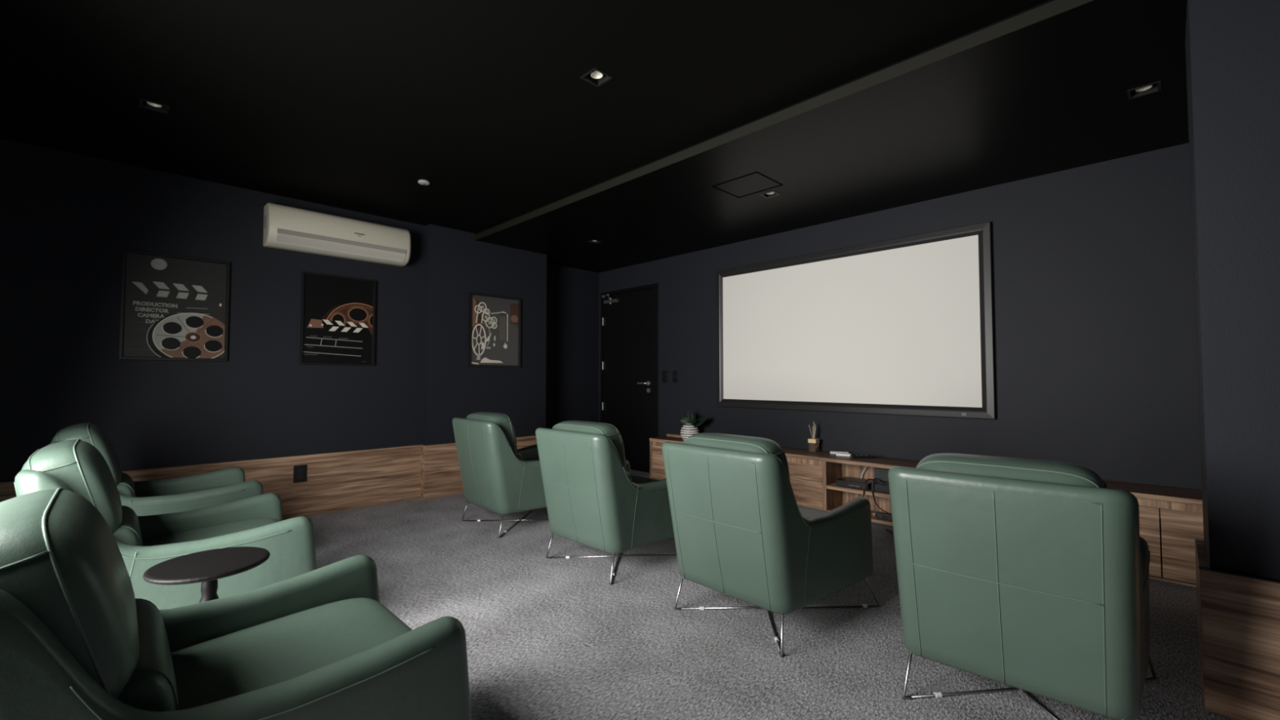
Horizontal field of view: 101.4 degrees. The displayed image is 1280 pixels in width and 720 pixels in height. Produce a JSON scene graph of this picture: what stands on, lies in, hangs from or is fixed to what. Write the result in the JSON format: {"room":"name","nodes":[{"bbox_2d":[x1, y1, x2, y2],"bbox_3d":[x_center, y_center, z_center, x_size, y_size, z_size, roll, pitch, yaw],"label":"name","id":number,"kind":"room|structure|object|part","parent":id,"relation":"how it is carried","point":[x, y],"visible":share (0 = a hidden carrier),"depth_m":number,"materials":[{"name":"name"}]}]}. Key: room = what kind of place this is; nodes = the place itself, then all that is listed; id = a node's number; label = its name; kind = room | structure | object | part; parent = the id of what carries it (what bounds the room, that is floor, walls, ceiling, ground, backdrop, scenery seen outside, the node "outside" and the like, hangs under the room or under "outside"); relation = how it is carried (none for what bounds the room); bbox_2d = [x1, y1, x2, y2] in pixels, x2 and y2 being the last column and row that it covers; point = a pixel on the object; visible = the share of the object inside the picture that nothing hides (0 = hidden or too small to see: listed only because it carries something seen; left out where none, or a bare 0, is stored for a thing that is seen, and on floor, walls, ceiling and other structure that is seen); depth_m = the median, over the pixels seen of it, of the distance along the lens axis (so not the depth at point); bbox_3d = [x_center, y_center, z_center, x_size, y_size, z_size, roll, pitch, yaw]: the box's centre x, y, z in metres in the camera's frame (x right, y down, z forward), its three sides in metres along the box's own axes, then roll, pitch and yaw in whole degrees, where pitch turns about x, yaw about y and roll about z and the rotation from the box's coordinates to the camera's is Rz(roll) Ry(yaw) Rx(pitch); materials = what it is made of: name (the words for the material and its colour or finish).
{"room":"home theater","nodes":[
{"label":"home theater","id":0,"kind":"room"},
{"bbox_2d":[0,137,599,481],"bbox_3d":[-2.369,-0.008,4.880,5.610,2.600,0.460,2,-3,-45],"label":"wall","id":1,"kind":"structure","parent":0,"point":[67,220],"depth_m":4.00,"materials":[{"name":"black paint"}]},
{"bbox_2d":[119,248,230,360],"bbox_3d":[-3.302,-0.371,3.742,0.575,0.745,0.028,2,-3,-45],"label":"poster","id":2,"kind":"object","parent":1,"relation":"attached to","point":[173,307],"visible":1,"depth_m":3.73,"materials":[{"name":"black paper"}]},
{"bbox_2d":[0,435,537,519],"bbox_3d":[-2.605,1.026,4.332,4.355,0.495,0.113,2,-3,-45],"label":"wainscoting","id":3,"kind":"structure","parent":1,"relation":"attached to","point":[340,481],"depth_m":4.48,"materials":[{"name":"brown wood"}]},
{"bbox_2d":[293,464,306,482],"bbox_3d":[-2.744,0.918,4.231,0.092,0.135,0.012,2,-3,-45],"label":"power outlet","id":4,"kind":"object","parent":1,"relation":"attached to","point":[300,472],"visible":1,"depth_m":4.22,"materials":[{"name":"black plastic"}]},
{"bbox_2d":[262,202,410,266],"bbox_3d":[-2.508,-1.040,4.423,1.072,0.330,0.214,2,-3,-45],"label":"air conditioner","id":5,"kind":"object","parent":1,"relation":"attached to","point":[285,227],"visible":1,"depth_m":4.30,"materials":[{"name":"beige plastic"}]},
{"bbox_2d":[264,213,266,228],"bbox_3d":[-2.901,-1.073,4.062,0.005,0.100,0.065,2,-3,-45],"label":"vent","id":6,"kind":"object","parent":5,"relation":"attached to","point":[265,215],"depth_m":4.05,"materials":[{"name":"grey plastic"}]},
{"bbox_2d":[299,271,376,365],"bbox_3d":[-2.564,-0.336,4.474,0.565,0.757,0.028,2,-3,-45],"label":"poster","id":7,"kind":"object","parent":1,"relation":"attached to","point":[338,313],"visible":1,"depth_m":4.46,"materials":[{"name":"black paper"}]},
{"bbox_2d":[468,292,520,367],"bbox_3d":[-1.492,-0.297,5.418,0.578,0.735,0.028,2,-3,-45],"label":"poster","id":8,"kind":"object","parent":1,"relation":"attached to","point":[494,321],"visible":1,"depth_m":5.41,"materials":[{"name":"black paper"}]},
{"bbox_2d":[0,0,1188,272],"bbox_3d":[-0.390,-1.410,2.934,5.610,0.235,6.080,2,-3,-45],"label":"ceiling","id":9,"kind":"structure","parent":0,"point":[348,104],"depth_m":2.74,"materials":[{"name":"black paint"}]},
{"bbox_2d":[139,97,169,114],"bbox_3d":[-2.615,-1.401,2.824,0.116,0.076,0.116,2,-3,-45],"label":"recessed light","id":10,"kind":"object","parent":9,"relation":"in","point":[144,104],"visible":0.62,"depth_m":2.84,"materials":[{"name":"black"}]},
{"bbox_2d":[417,179,430,185],"bbox_3d":[-1.609,-1.316,3.903,0.084,0.024,0.084,2,-3,-45],"label":"ceiling sensor","id":11,"kind":"object","parent":9,"relation":"attached to","point":[423,182],"visible":1,"depth_m":3.88,"materials":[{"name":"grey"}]},
{"bbox_2d":[586,239,601,244],"bbox_3d":[-0.465,-1.242,5.345,0.116,0.076,0.116,2,-3,-45],"label":"recessed light","id":12,"kind":"object","parent":9,"relation":"in","point":[594,242],"visible":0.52,"depth_m":5.37,"materials":[{"name":"black"}]},
{"bbox_2d":[579,67,613,87],"bbox_3d":[-0.210,-1.411,2.552,0.116,0.076,0.116,2,-3,-45],"label":"recessed light","id":13,"kind":"object","parent":9,"relation":"in","point":[595,77],"visible":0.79,"depth_m":2.57,"materials":[{"name":"black"}]},
{"bbox_2d":[711,171,782,198],"bbox_3d":[0.777,-1.263,3.792,0.340,0.007,0.380,2,-3,-45],"label":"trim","id":14,"kind":"structure","parent":9,"relation":"attached to","point":[757,171],"depth_m":3.77,"materials":[{"name":"black"}]},
{"bbox_2d":[759,191,781,198],"bbox_3d":[0.989,-1.291,3.975,0.116,0.076,0.116,2,-3,-45],"label":"recessed light","id":15,"kind":"object","parent":9,"relation":"in","point":[771,193],"visible":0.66,"depth_m":4.00,"materials":[{"name":"black"}]},
{"bbox_2d":[475,0,1094,240],"bbox_3d":[0.262,-1.306,3.359,0.005,0.058,5.570,2,-3,-45],"label":"beam","id":16,"kind":"structure","parent":9,"relation":"attached to","point":[1053,8],"depth_m":2.61,"materials":[{"name":"black paint"}]},
{"bbox_2d":[1127,80,1160,99],"bbox_3d":[2.442,-1.341,2.540,0.116,0.076,0.116,2,-3,-45],"label":"recessed light","id":17,"kind":"object","parent":9,"relation":"in","point":[1153,87],"visible":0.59,"depth_m":2.56,"materials":[{"name":"black"}]},
{"bbox_2d":[306,469,1235,719],"bbox_3d":[-0.390,1.271,2.840,5.610,0.100,6.080,2,-3,-45],"label":"floor","id":18,"kind":"structure","parent":0,"point":[553,638],"depth_m":2.28,"materials":[{"name":"grey carpet"}]},
{"bbox_2d":[48,422,263,515],"bbox_3d":[-2.675,0.785,2.954,0.875,0.885,0.737,2,-3,-45],"label":"armchair","id":19,"kind":"object","parent":18,"relation":"on","point":[152,497],"visible":0.41,"depth_m":2.81,"materials":[{"name":"green leather"}]},
{"bbox_2d":[51,422,121,485],"bbox_3d":[-2.893,0.542,2.747,0.516,0.414,0.212,-2,13,45],"label":"cushion","id":20,"kind":"object","parent":19,"relation":"on","point":[90,433],"depth_m":2.62,"materials":[{"name":"green leather"}]},
{"bbox_2d":[116,472,136,497],"bbox_3d":[-2.815,0.720,2.818,0.492,0.184,0.144,-2,7,45],"label":"lumbar cushion","id":21,"kind":"object","parent":19,"relation":"on","point":[126,486],"depth_m":2.70,"materials":[{"name":"green leather"}]},
{"bbox_2d":[148,485,225,497],"bbox_3d":[-2.631,0.851,2.997,0.630,0.124,0.536,-2,0,-45],"label":"seat cushion","id":22,"kind":"object","parent":19,"relation":"on","point":[186,489],"depth_m":3.18,"materials":[{"name":"green leather"}]},
{"bbox_2d":[13,439,316,609],"bbox_3d":[-1.900,0.758,2.175,0.875,0.885,0.737,2,-3,-45],"label":"armchair","id":23,"kind":"object","parent":18,"relation":"on","point":[77,466],"visible":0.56,"depth_m":2.02,"materials":[{"name":"green leather"}]},
{"bbox_2d":[21,439,122,533],"bbox_3d":[-2.118,0.515,1.967,0.516,0.414,0.212,-2,13,45],"label":"cushion","id":24,"kind":"object","parent":23,"relation":"on","point":[77,464],"depth_m":1.83,"materials":[{"name":"green leather"}]},
{"bbox_2d":[112,506,142,546],"bbox_3d":[-2.040,0.692,2.038,0.492,0.184,0.144,-2,7,45],"label":"lumbar cushion","id":25,"kind":"object","parent":23,"relation":"on","point":[127,530],"depth_m":1.92,"materials":[{"name":"green leather"}]},
{"bbox_2d":[142,518,279,546],"bbox_3d":[-1.855,0.824,2.217,0.630,0.124,0.536,-2,0,-45],"label":"seat cushion","id":26,"kind":"object","parent":23,"relation":"on","point":[220,526],"depth_m":2.35,"materials":[{"name":"green leather"}]},
{"bbox_2d":[142,546,270,602],"bbox_3d":[-1.401,0.918,1.699,0.320,0.524,0.320,2,-3,-45],"label":"side table","id":27,"kind":"object","parent":18,"relation":"on","point":[206,566],"visible":0.56,"depth_m":1.68,"materials":[{"name":"black paint"}]},
{"bbox_2d":[0,487,471,719],"bbox_3d":[-0.946,0.725,1.242,0.875,0.885,0.737,2,-3,-45],"label":"armchair","id":28,"kind":"object","parent":18,"relation":"on","point":[77,642],"visible":1,"depth_m":1.08,"materials":[{"name":"green leather"}]},
{"bbox_2d":[0,488,139,698],"bbox_3d":[-1.163,0.482,1.034,0.516,0.414,0.212,-2,13,45],"label":"cushion","id":29,"kind":"object","parent":28,"relation":"on","point":[60,558],"depth_m":0.91,"materials":[{"name":"green leather"}]},
{"bbox_2d":[117,599,177,711],"bbox_3d":[-1.085,0.659,1.105,0.492,0.184,0.144,-2,7,45],"label":"lumbar cushion","id":30,"kind":"object","parent":28,"relation":"on","point":[149,682],"depth_m":0.99,"materials":[{"name":"green leather"}]},
{"bbox_2d":[170,597,412,710],"bbox_3d":[-0.900,0.791,1.284,0.630,0.124,0.536,-2,0,-45],"label":"seat cushion","id":31,"kind":"object","parent":28,"relation":"on","point":[296,639],"depth_m":1.34,"materials":[{"name":"green leather"}]},
{"bbox_2d":[452,411,548,537],"bbox_3d":[-0.951,0.837,4.133,0.875,0.865,0.737,2,-3,-43],"label":"armchair","id":32,"kind":"object","parent":18,"relation":"on","point":[498,477],"visible":0.86,"depth_m":3.79,"materials":[{"name":"green leather"}]},
{"bbox_3d":[-1.365,1.165,4.113,0.063,0.201,0.020,1,-2,-19],"label":"leg","id":33,"kind":"part","parent":32,"relation":"part of","materials":[{"name":"silver metal"}]},
{"bbox_2d":[466,411,517,456],"bbox_3d":[-1.137,0.605,3.965,0.212,0.414,0.516,-9,5,-43],"label":"cushion","id":34,"kind":"object","parent":32,"relation":"on","point":[502,420],"depth_m":3.81,"materials":[{"name":"green leather"}]},
{"bbox_3d":[-0.983,1.151,3.708,0.020,0.201,0.063,-1,-2,22],"label":"leg","id":35,"kind":"part","parent":32,"relation":"part of","materials":[{"name":"silver metal"}]},
{"bbox_3d":[-0.889,1.261,4.127,0.990,0.011,0.011,0,-2,-3],"label":"floor rod","id":36,"kind":"part","parent":32,"relation":"part of","materials":[{"name":"silver metal"}]},
{"bbox_3d":[-0.938,1.263,4.178,0.011,0.011,0.990,0,-2,6],"label":"floor rod","id":37,"kind":"part","parent":32,"relation":"part of","materials":[{"name":"silver metal"}]},
{"bbox_2d":[516,450,523,460],"bbox_3d":[-1.072,0.757,4.021,0.144,0.184,0.492,-12,7,-43],"label":"lumbar cushion","id":38,"kind":"object","parent":32,"relation":"on","point":[519,455],"depth_m":3.86,"materials":[{"name":"green leather"}]},
{"bbox_2d":[523,457,539,461],"bbox_3d":[-0.904,0.893,4.174,0.630,0.124,0.536,-2,0,-43],"label":"seat cushion","id":39,"kind":"object","parent":32,"relation":"on","point":[524,459],"depth_m":4.39,"materials":[{"name":"green leather"}]},
{"bbox_2d":[535,420,676,584],"bbox_3d":[-0.140,0.807,3.303,0.737,0.865,0.875,-2,-3,44],"label":"armchair","id":40,"kind":"object","parent":18,"relation":"on","point":[593,499],"visible":0.9,"depth_m":2.98,"materials":[{"name":"green leather"}]},
{"bbox_3d":[-0.554,1.135,3.265,0.063,0.201,0.020,1,-2,-21],"label":"leg","id":41,"kind":"part","parent":40,"relation":"part of","materials":[{"name":"silver metal"}]},
{"bbox_2d":[552,420,626,472],"bbox_3d":[-0.319,0.576,3.127,0.516,0.414,0.212,-2,5,44],"label":"cushion","id":42,"kind":"object","parent":40,"relation":"on","point":[609,430],"depth_m":2.99,"materials":[{"name":"green leather"}]},
{"bbox_3d":[-0.154,1.121,2.877,0.020,0.201,0.063,-1,-2,19],"label":"leg","id":43,"kind":"part","parent":40,"relation":"part of","materials":[{"name":"silver metal"}]},
{"bbox_3d":[-0.079,1.232,3.300,0.990,0.011,0.011,0,-2,-5],"label":"floor rod","id":44,"kind":"part","parent":40,"relation":"part of","materials":[{"name":"silver metal"}]},
{"bbox_3d":[-0.130,1.233,3.349,0.011,0.011,0.990,0,-2,3],"label":"floor rod","id":45,"kind":"part","parent":40,"relation":"part of","materials":[{"name":"silver metal"}]},
{"bbox_2d":[626,471,631,481],"bbox_3d":[-0.256,0.728,3.186,0.492,0.184,0.144,-2,7,44],"label":"lumbar cushion","id":46,"kind":"object","parent":40,"relation":"on","point":[627,473],"depth_m":3.04,"materials":[{"name":"green leather"}]},
{"bbox_2d":[630,475,658,483],"bbox_3d":[-0.096,0.864,3.346,0.536,0.124,0.630,-2,0,44],"label":"seat cushion","id":47,"kind":"object","parent":40,"relation":"on","point":[636,479],"depth_m":3.50,"materials":[{"name":"green leather"}]},
{"bbox_2d":[662,432,879,657],"bbox_3d":[0.611,0.781,2.561,0.875,0.865,0.737,2,-3,-43],"label":"armchair","id":48,"kind":"object","parent":18,"relation":"on","point":[741,531],"visible":1,"depth_m":2.26,"materials":[{"name":"green leather"}]},
{"bbox_3d":[0.197,1.110,2.545,0.063,0.201,0.020,1,-2,-18],"label":"leg","id":49,"kind":"part","parent":48,"relation":"part of","materials":[{"name":"silver metal"}]},
{"bbox_2d":[683,432,790,480],"bbox_3d":[0.423,0.550,2.394,0.212,0.414,0.516,-9,5,-43],"label":"cushion","id":50,"kind":"object","parent":48,"relation":"on","point":[731,442],"depth_m":2.28,"materials":[{"name":"green leather"}]},
{"bbox_3d":[0.625,1.207,2.606,0.011,0.011,0.990,0,-2,6],"label":"floor rod","id":51,"kind":"part","parent":48,"relation":"part of","materials":[{"name":"silver metal"}]},
{"bbox_3d":[0.673,1.205,2.554,0.990,0.011,0.011,0,-2,-2],"label":"floor rod","id":52,"kind":"part","parent":48,"relation":"part of","materials":[{"name":"silver metal"}]},
{"bbox_3d":[0.575,1.095,2.136,0.020,0.201,0.063,-1,-2,22],"label":"leg","id":53,"kind":"part","parent":48,"relation":"part of","materials":[{"name":"silver metal"}]},
{"bbox_2d":[797,505,828,517],"bbox_3d":[0.658,0.837,2.602,0.630,0.124,0.536,-2,0,-43],"label":"seat cushion","id":54,"kind":"object","parent":48,"relation":"on","point":[806,512],"depth_m":2.65,"materials":[{"name":"green leather"}]},
{"bbox_3d":[1.123,1.109,2.559,0.120,0.203,0.022,1,-2,-22],"label":"leg","id":55,"kind":"part","parent":48,"relation":"part of","materials":[{"name":"silver metal"}]},
{"bbox_2d":[649,435,1204,587],"bbox_3d":[1.844,1.027,4.158,0.391,0.476,4.550,2,-3,-45],"label":"credenza","id":56,"kind":"object","parent":18,"relation":"on","point":[813,475],"depth_m":3.25,"materials":[{"name":"brown wood"}]},
{"bbox_3d":[0.250,1.098,5.759,0.380,0.448,0.030,2,-3,-45],"label":"panel","id":57,"kind":"part","parent":56,"relation":"part of","materials":[{"name":"brown wood"}]},
{"bbox_3d":[0.302,1.093,5.451,0.018,0.376,0.475,2,-3,-45],"label":"door","id":58,"kind":"part","parent":56,"relation":"part of","materials":[{"name":"brown wood"}]},
{"bbox_2d":[666,433,681,437],"bbox_3d":[0.422,0.834,5.790,0.095,0.024,0.260,2,-3,-45],"label":"tray","id":59,"kind":"object","parent":56,"relation":"on","point":[677,435],"visible":0.53,"depth_m":5.78,"materials":[{"name":"brown wood"}]},
{"bbox_2d":[680,409,708,439],"bbox_3d":[0.549,0.679,5.466,0.201,0.306,0.314,1,-2,-25],"label":"potted plant","id":60,"kind":"object","parent":56,"relation":"on","point":[690,424],"visible":0.8,"depth_m":5.46,"materials":[{"name":"white"}]},
{"bbox_3d":[0.820,0.895,4.954,0.014,0.100,1.925,2,-3,-45],"label":"finger rail","id":61,"kind":"part","parent":56,"relation":"part of","materials":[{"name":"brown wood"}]},
{"bbox_3d":[1.320,1.057,4.427,0.018,0.376,0.475,2,-3,-45],"label":"door","id":62,"kind":"part","parent":56,"relation":"part of","materials":[{"name":"brown wood"}]},
{"bbox_2d":[808,421,819,452],"bbox_3d":[1.529,0.673,4.627,0.072,0.262,0.084,2,-3,-45],"label":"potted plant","id":63,"kind":"object","parent":56,"relation":"on","point":[813,442],"visible":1,"depth_m":4.61,"materials":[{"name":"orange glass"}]},
{"bbox_2d":[808,442,818,452],"bbox_3d":[1.533,0.767,4.620,0.064,0.075,0.064,2,-3,-45],"label":"bottle","id":64,"kind":"object","parent":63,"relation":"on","point":[813,446],"depth_m":4.59,"materials":[{"name":"orange glass"}]},
{"bbox_3d":[1.628,1.049,4.372,0.380,0.448,0.030,2,-3,-45],"label":"panel","id":65,"kind":"part","parent":56,"relation":"part of","materials":[{"name":"brown wood"}]},
{"bbox_2d":[830,451,848,453],"bbox_3d":[1.695,0.788,4.456,0.150,0.020,0.045,-1,-2,17],"label":"remote control","id":66,"kind":"object","parent":56,"relation":"on","point":[831,452],"visible":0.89,"depth_m":4.45,"materials":[{"name":"white"}]},
{"bbox_2d":[835,453,852,456],"bbox_3d":[1.688,0.783,4.336,0.120,0.022,0.045,-1,-2,31],"label":"remote control","id":67,"kind":"object","parent":56,"relation":"on","point":[837,454],"visible":0.86,"depth_m":4.32,"materials":[{"name":"white"}]},
{"bbox_2d":[835,476,876,489],"bbox_3d":[1.731,0.983,4.189,0.195,0.046,0.260,2,-3,-45],"label":"receiver","id":68,"kind":"object","parent":56,"relation":"on","point":[855,482],"visible":0.92,"depth_m":4.14,"materials":[{"name":"black plastic"}]},
{"bbox_3d":[1.665,0.986,4.122,0.004,0.024,0.244,2,-3,-45],"label":"panel","id":69,"kind":"part","parent":68,"relation":"part of","materials":[{"name":"grey plastic"}]},
{"bbox_2d":[826,482,890,498],"bbox_3d":[2.001,1.016,3.994,0.364,0.026,1.035,2,-3,-45],"label":"shelf","id":70,"kind":"object","parent":56,"relation":"attached to","point":[830,486],"depth_m":4.08,"materials":[{"name":"brown wood"}]},
{"bbox_3d":[2.003,1.219,3.988,0.360,0.025,1.035,2,-3,-45],"label":"panel","id":71,"kind":"part","parent":56,"relation":"part of","materials":[{"name":"brown wood"}]},
{"bbox_2d":[849,454,874,458],"bbox_3d":[1.793,0.779,4.229,0.180,0.022,0.050,0,-2,8],"label":"remote control","id":72,"kind":"object","parent":56,"relation":"on","point":[865,456],"visible":1,"depth_m":4.21,"materials":[{"name":"black plastic"}]},
{"bbox_3d":[2.081,1.012,4.073,0.020,0.395,1.035,2,-3,-45],"label":"panel","id":73,"kind":"part","parent":56,"relation":"part of","materials":[{"name":"brown wood"}]},
{"bbox_2d":[862,478,878,512],"bbox_3d":[1.812,1.061,4.079,0.246,0.294,0.088,1,-2,-18],"label":"cable","id":74,"kind":"object","parent":56,"relation":"on","point":[869,478],"visible":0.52,"depth_m":4.01,"materials":[{"name":"black plastic"}]},
{"bbox_2d":[871,478,888,513],"bbox_3d":[1.857,1.051,3.990,0.218,0.308,0.017,1,-2,-16],"label":"cable","id":75,"kind":"object","parent":56,"relation":"in","point":[874,478],"visible":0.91,"depth_m":3.97,"materials":[{"name":"black plastic"}]},
{"bbox_2d":[871,480,889,493],"bbox_3d":[1.926,0.970,3.952,0.163,0.060,0.308,2,-3,-45],"label":"game console","id":76,"kind":"object","parent":56,"relation":"on","point":[879,486],"visible":0.41,"depth_m":3.96,"materials":[{"name":"black plastic"}]},
{"bbox_3d":[1.865,0.977,3.899,0.004,0.022,0.260,2,-3,-45],"label":"panel","id":77,"kind":"part","parent":76,"relation":"part of","materials":[{"name":"grey plastic"}]},
{"bbox_2d":[874,467,889,482],"bbox_3d":[1.983,0.928,4.067,0.052,0.154,0.300,2,-3,-45],"label":"box","id":78,"kind":"object","parent":56,"relation":"on","point":[882,473],"visible":0.25,"depth_m":4.12,"materials":[{"name":"black plastic"}]},
{"bbox_3d":[1.927,1.182,3.907,0.365,0.041,0.055,-2,-3,42],"label":"power strip","id":79,"kind":"part","parent":56,"relation":"part of","materials":[{"name":"black plastic"}]},
{"bbox_3d":[2.710,1.007,3.027,0.018,0.376,0.419,2,-3,-45],"label":"door","id":80,"kind":"part","parent":56,"relation":"part of","materials":[{"name":"brown wood"}]},
{"bbox_3d":[2.788,0.825,2.974,0.014,0.100,1.470,2,-3,-45],"label":"finger rail","id":81,"kind":"part","parent":56,"relation":"part of","materials":[{"name":"brown wood"}]},
{"bbox_3d":[2.921,1.214,3.092,0.320,0.028,1.470,2,-3,-45],"label":"panel","id":82,"kind":"part","parent":56,"relation":"part of","materials":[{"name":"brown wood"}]},
{"bbox_3d":[3.078,0.994,2.657,0.018,0.376,0.614,2,-3,-45],"label":"door","id":83,"kind":"part","parent":56,"relation":"part of","materials":[{"name":"brown wood"}]},
{"bbox_2d":[888,453,1156,719],"bbox_3d":[1.360,0.757,1.892,0.737,0.865,0.875,-2,-3,42],"label":"armchair","id":84,"kind":"object","parent":18,"relation":"on","point":[1030,575],"visible":1,"depth_m":1.57,"materials":[{"name":"green leather"}]},
{"bbox_3d":[0.947,1.085,1.840,0.063,0.201,0.020,1,-2,-23],"label":"leg","id":85,"kind":"part","parent":84,"relation":"part of","materials":[{"name":"silver metal"}]},
{"bbox_2d":[915,453,1105,488],"bbox_3d":[1.188,0.526,1.710,0.516,0.414,0.212,-2,5,42],"label":"cushion","id":86,"kind":"object","parent":84,"relation":"on","point":[1046,471],"depth_m":1.64,"materials":[{"name":"green leather"}]},
{"bbox_3d":[1.420,1.182,1.891,0.990,0.011,0.011,0,-2,-7],"label":"floor rod","id":87,"kind":"part","parent":84,"relation":"part of","materials":[{"name":"silver metal"}]},
{"bbox_3d":[1.368,1.184,1.938,0.011,0.011,0.990,0,-2,1],"label":"floor rod","id":88,"kind":"part","parent":84,"relation":"part of","materials":[{"name":"silver metal"}]},
{"bbox_3d":[1.868,1.087,1.935,0.120,0.203,0.022,1,-2,-27],"label":"leg","id":89,"kind":"part","parent":84,"relation":"part of","materials":[{"name":"silver metal"}]},
{"bbox_2d":[598,142,1201,561],"bbox_3d":[1.608,-0.011,4.799,0.120,2.600,5.980,2,-3,-45],"label":"wall","id":90,"kind":"structure","parent":0,"point":[1095,341],"depth_m":3.54,"materials":[{"name":"black paint"}]},
{"bbox_2d":[600,283,658,472],"bbox_3d":[-0.170,0.228,6.451,0.225,2.240,1.030,2,-3,-45],"label":"door","id":91,"kind":"structure","parent":90,"relation":"in","point":[629,317],"depth_m":6.43,"materials":[{"name":"black wood"}]},
{"bbox_3d":[-0.409,-0.779,6.705,0.086,0.130,0.282,1,-2,-19],"label":"closer arm","id":92,"kind":"part","parent":91,"relation":"part of","materials":[{"name":"silver metal"}]},
{"bbox_3d":[0.047,0.277,6.237,0.075,0.052,0.156,2,-3,-45],"label":"handle","id":93,"kind":"part","parent":91,"relation":"part of","materials":[{"name":"silver metal"}]},
{"bbox_2d":[662,371,667,382],"bbox_3d":[0.289,0.193,6.027,0.012,0.130,0.085,2,-3,-45],"label":"light switch","id":94,"kind":"object","parent":90,"relation":"attached to","point":[664,374],"visible":1,"depth_m":6.02,"materials":[{"name":"black plastic"}]},
{"bbox_2d":[672,370,678,382],"bbox_3d":[0.402,0.189,5.914,0.012,0.130,0.085,2,-3,-45],"label":"light switch","id":95,"kind":"object","parent":90,"relation":"attached to","point":[675,373],"visible":1,"depth_m":5.91,"materials":[{"name":"black plastic"}]},
{"bbox_2d":[715,221,996,419],"bbox_3d":[1.669,-0.257,4.622,0.054,1.420,2.446,2,-3,-45],"label":"projection screen","id":96,"kind":"object","parent":90,"relation":"attached to","point":[904,326],"visible":1,"depth_m":4.38,"materials":[{"name":"white fabric"}]},
{"bbox_2d":[1185,0,1279,579],"bbox_3d":[1.529,-0.146,0.957,5.610,2.600,0.635,2,-3,-45],"label":"wall","id":97,"kind":"structure","parent":0,"point":[1233,46],"depth_m":1.76,"materials":[{"name":"black paint"}]},
{"bbox_2d":[1195,538,1279,719],"bbox_3d":[2.276,0.947,1.749,0.480,0.470,0.560,2,-3,-45],"label":"wainscoting","id":98,"kind":"structure","parent":97,"relation":"attached to","point":[1238,617],"depth_m":1.72,"materials":[{"name":"brown wood"}]},
{"bbox_2d":[1198,565,1279,583],"bbox_3d":[2.115,0.705,1.599,0.032,0.004,0.562,2,-3,-45],"label":"trim","id":99,"kind":"structure","parent":97,"relation":"attached to","point":[1233,573],"depth_m":1.73,"materials":[{"name":"brown wood"}]}
]}

